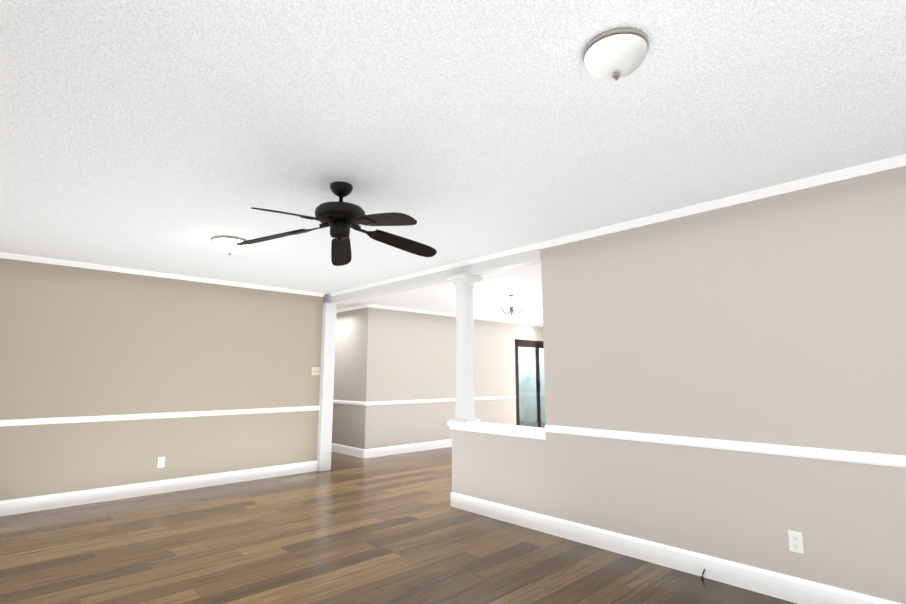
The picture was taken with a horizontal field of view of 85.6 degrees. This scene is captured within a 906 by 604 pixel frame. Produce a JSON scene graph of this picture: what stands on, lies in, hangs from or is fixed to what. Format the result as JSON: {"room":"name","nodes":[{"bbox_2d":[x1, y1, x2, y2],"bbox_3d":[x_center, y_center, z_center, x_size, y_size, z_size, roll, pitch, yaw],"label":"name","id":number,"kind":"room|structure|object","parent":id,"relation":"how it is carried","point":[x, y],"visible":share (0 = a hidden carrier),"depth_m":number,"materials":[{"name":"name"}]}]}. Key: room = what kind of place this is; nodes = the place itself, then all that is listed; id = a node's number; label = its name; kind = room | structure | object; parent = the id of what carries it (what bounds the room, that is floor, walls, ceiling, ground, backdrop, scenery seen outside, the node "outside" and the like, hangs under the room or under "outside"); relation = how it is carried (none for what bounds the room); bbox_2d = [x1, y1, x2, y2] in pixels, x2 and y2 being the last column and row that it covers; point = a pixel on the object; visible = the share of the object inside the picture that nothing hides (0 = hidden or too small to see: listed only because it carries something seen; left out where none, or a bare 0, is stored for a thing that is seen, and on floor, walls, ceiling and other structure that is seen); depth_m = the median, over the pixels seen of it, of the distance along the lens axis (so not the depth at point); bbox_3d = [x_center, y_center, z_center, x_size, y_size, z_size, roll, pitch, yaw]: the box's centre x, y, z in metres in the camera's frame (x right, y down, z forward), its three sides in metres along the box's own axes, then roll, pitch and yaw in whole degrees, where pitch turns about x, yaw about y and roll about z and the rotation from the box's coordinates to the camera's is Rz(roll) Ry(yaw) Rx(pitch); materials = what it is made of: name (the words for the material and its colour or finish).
{"room":"empty living room","nodes":[
{"label":"empty living room","id":0,"kind":"room"},
{"bbox_2d":[0,258,322,500],"bbox_3d":[-3.337,0.889,5.523,3.955,2.440,0.120,8,-12,-43],"label":"wall","id":1,"kind":"structure","parent":0,"point":[76,341],"depth_m":5.39,"materials":[{"name":"beige paint"}]},
{"bbox_2d":[0,461,316,515],"bbox_3d":[-3.236,2.029,5.352,3.805,0.135,0.016,8,-12,-43],"label":"baseboard","id":2,"kind":"structure","parent":1,"relation":"attached to","point":[52,501],"depth_m":5.26,"materials":[{"name":"white wood"}]},
{"bbox_2d":[157,457,164,467],"bbox_3d":[-3.225,1.772,5.406,0.070,0.115,0.009,8,-12,-43],"label":"outlet","id":3,"kind":"object","parent":1,"relation":"attached to","point":[161,462],"visible":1,"depth_m":5.40,"materials":[{"name":"white plastic"}]},
{"bbox_2d":[0,252,324,296],"bbox_3d":[-3.216,-0.292,5.705,3.775,0.049,0.043,8,-12,-43],"label":"crown molding","id":4,"kind":"structure","parent":1,"relation":"attached to","point":[2,255],"depth_m":5.49,"materials":[{"name":"white wood"}]},
{"bbox_2d":[312,367,319,374],"bbox_3d":[-1.903,0.960,6.786,0.116,0.115,0.015,8,-12,-43],"label":"light switch","id":5,"kind":"object","parent":1,"relation":"attached to","point":[315,370],"visible":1,"depth_m":6.79,"materials":[{"name":"beige plastic"}]},
{"bbox_2d":[317,303,336,471],"bbox_3d":[-1.805,1.166,6.879,0.170,2.300,0.210,8,-12,-43],"label":"trim","id":6,"kind":"structure","parent":1,"relation":"attached to","point":[325,420],"depth_m":6.79,"materials":[{"name":"white wood"}]},
{"bbox_2d":[332,308,363,448],"bbox_3d":[-2.163,1.377,8.736,0.120,2.440,2.160,8,-12,-43],"label":"wall","id":7,"kind":"structure","parent":0,"point":[348,377],"depth_m":8.23,"materials":[{"name":"beige paint"}]},
{"bbox_2d":[331,443,363,457],"bbox_3d":[-2.182,2.505,8.484,0.016,0.135,2.250,8,-12,-43],"label":"baseboard","id":8,"kind":"structure","parent":7,"relation":"attached to","point":[347,450],"depth_m":7.98,"materials":[{"name":"white wood"}]},
{"bbox_2d":[336,304,363,312],"bbox_3d":[-2.191,0.182,8.828,0.043,0.049,2.250,8,-12,-43],"label":"crown molding","id":9,"kind":"structure","parent":7,"relation":"attached to","point":[358,306],"depth_m":8.36,"materials":[{"name":"white wood"}]},
{"bbox_2d":[0,447,796,603],"bbox_3d":[0.801,2.203,5.849,10.690,0.060,10.440,8,-12,-43],"label":"floor","id":10,"kind":"structure","parent":0,"point":[387,529],"depth_m":3.54,"materials":[{"name":"brown wood"}]},
{"bbox_2d":[361,307,542,448],"bbox_3d":[0.547,1.526,9.712,5.420,2.440,0.120,8,-12,-43],"label":"wall","id":11,"kind":"structure","parent":0,"point":[407,355],"depth_m":8.65,"materials":[{"name":"beige paint"}]},
{"bbox_2d":[364,439,451,457],"bbox_3d":[-0.038,2.568,8.902,3.716,0.135,0.016,8,-12,-43],"label":"baseboard","id":12,"kind":"structure","parent":11,"relation":"attached to","point":[391,450],"depth_m":8.20,"materials":[{"name":"white wood"}]},
{"bbox_2d":[364,304,542,325],"bbox_3d":[0.617,0.337,9.846,5.543,0.049,0.043,8,-12,-43],"label":"crown molding","id":13,"kind":"structure","parent":11,"relation":"attached to","point":[365,305],"depth_m":8.97,"materials":[{"name":"white wood"}]},
{"bbox_2d":[515,339,545,427],"bbox_3d":[1.915,1.903,10.930,1.700,2.060,0.100,8,-12,-43],"label":"window","id":14,"kind":"structure","parent":11,"relation":"in","point":[536,345],"depth_m":10.79,"materials":[{"name":"brown metal"}]},
{"bbox_2d":[0,0,905,323],"bbox_3d":[0.801,-0.269,6.224,10.690,0.060,10.440,8,-12,-43],"label":"ceiling","id":15,"kind":"structure","parent":0,"point":[168,136],"depth_m":2.28,"materials":[{"name":"white paint"}]},
{"bbox_2d":[211,235,248,255],"bbox_3d":[-1.936,-0.469,4.244,0.305,0.138,0.304,8,-12,-43],"label":"ceiling light","id":16,"kind":"object","parent":15,"relation":"attached to","point":[227,244],"visible":0.94,"depth_m":4.15,"materials":[{"name":"white glass"}]},
{"bbox_2d":[236,181,436,265],"bbox_3d":[-0.655,-0.489,2.977,1.256,0.480,1.226,8,-12,-43],"label":"ceiling fan","id":17,"kind":"object","parent":15,"relation":"hanging from","point":[340,218],"visible":1,"depth_m":2.97,"materials":[{"name":"black"}]},
{"bbox_2d":[324,248,540,304],"bbox_3d":[-0.499,-0.233,5.793,0.140,0.140,3.870,8,-12,-43],"label":"header beam","id":18,"kind":"structure","parent":15,"relation":"attached to","point":[518,260],"depth_m":5.32,"materials":[{"name":"white paint"}]},
{"bbox_2d":[499,294,524,315],"bbox_3d":[0.836,0.047,7.090,0.384,0.304,0.371,8,-12,-43],"label":"chandelier","id":19,"kind":"object","parent":15,"relation":"hanging from","point":[514,305],"visible":1,"depth_m":7.02,"materials":[{"name":"white glass"}]},
{"bbox_2d":[583,27,648,80],"bbox_3d":[0.586,-0.853,1.758,0.227,0.125,0.227,8,-12,-43],"label":"ceiling light","id":20,"kind":"object","parent":15,"relation":"attached to","point":[615,54],"visible":1,"depth_m":1.70,"materials":[{"name":"white glass"}]},
{"bbox_2d":[452,166,905,603],"bbox_3d":[1.716,0.551,3.296,0.120,2.440,4.910,8,-12,-43],"label":"wall","id":21,"kind":"structure","parent":0,"point":[779,319],"depth_m":3.11,"materials":[{"name":"beige paint"}]},
{"bbox_2d":[447,421,545,439],"bbox_3d":[0.417,1.192,4.593,0.196,0.079,1.198,8,-12,-43],"label":"trim","id":22,"kind":"structure","parent":21,"relation":"on","point":[515,430],"depth_m":4.46,"materials":[{"name":"white wood"}]},
{"bbox_2d":[447,273,482,422],"bbox_3d":[0.121,0.469,5.020,0.270,1.480,0.270,8,-12,-43],"label":"round column","id":23,"kind":"structure","parent":22,"relation":"on","point":[464,385],"depth_m":4.94,"materials":[{"name":"white wood"}]},
{"bbox_2d":[330,154,905,295],"bbox_3d":[0.800,-0.503,4.320,0.043,0.049,7.410,8,-12,-43],"label":"crown molding","id":24,"kind":"structure","parent":21,"relation":"attached to","point":[860,170],"depth_m":3.40,"materials":[{"name":"white wood"}]},
{"bbox_2d":[451,492,900,603],"bbox_3d":[1.661,1.684,3.082,0.016,0.135,4.926,8,-12,-43],"label":"baseboard","id":25,"kind":"structure","parent":21,"relation":"attached to","point":[779,585],"depth_m":3.24,"materials":[{"name":"white wood"}]},
{"bbox_2d":[788,530,803,553],"bbox_3d":[1.967,1.377,2.805,0.009,0.115,0.070,8,-12,-43],"label":"outlet","id":26,"kind":"object","parent":21,"relation":"attached to","point":[795,541],"visible":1,"depth_m":2.80,"materials":[{"name":"white plastic"}]},
{"label":"outside","id":27,"kind":"structure","parent":0,"visible":0},
{"bbox_2d":[518,347,545,422],"bbox_3d":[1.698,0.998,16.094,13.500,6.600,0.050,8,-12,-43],"label":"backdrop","id":28,"kind":"structure","parent":27,"point":[528,386],"depth_m":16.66,"materials":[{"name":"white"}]},
{"bbox_2d":[520,421,545,427],"bbox_3d":[0.605,3.436,12.103,5.000,0.580,3.660,8,-12,-43],"label":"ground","id":29,"kind":"structure","parent":27,"point":[531,424],"depth_m":13.22,"materials":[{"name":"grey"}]},
{"bbox_3d":[4.339,0.403,2.323,10.690,2.440,0.120,8,-12,-43],"label":"wall","id":30,"kind":"structure","parent":0,"visible":0},
{"bbox_2d":[0,406,319,426],"bbox_3d":[-3.235,1.269,5.466,3.805,0.062,0.020,8,-12,-43],"label":"trim","id":31,"kind":"structure","parent":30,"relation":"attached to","point":[57,420],"depth_m":5.33,"materials":[{"name":"white wood"}]},
{"bbox_2d":[333,400,363,405],"bbox_3d":[-2.183,1.745,8.598,0.020,0.062,2.250,8,-12,-43],"label":"trim","id":32,"kind":"structure","parent":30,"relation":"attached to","point":[334,401],"depth_m":8.11,"materials":[{"name":"white wood"}]},
{"bbox_2d":[364,396,515,405],"bbox_3d":[-0.038,1.808,9.014,3.720,0.062,0.020,8,-12,-43],"label":"trim","id":33,"kind":"structure","parent":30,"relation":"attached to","point":[495,397],"depth_m":8.60,"materials":[{"name":"white wood"}]},
{"bbox_2d":[544,425,905,467],"bbox_3d":[2.052,0.862,2.784,0.020,0.062,3.720,8,-12,-43],"label":"trim","id":34,"kind":"structure","parent":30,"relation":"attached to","point":[892,460],"depth_m":3.02,"materials":[{"name":"white wood"}]}
]}

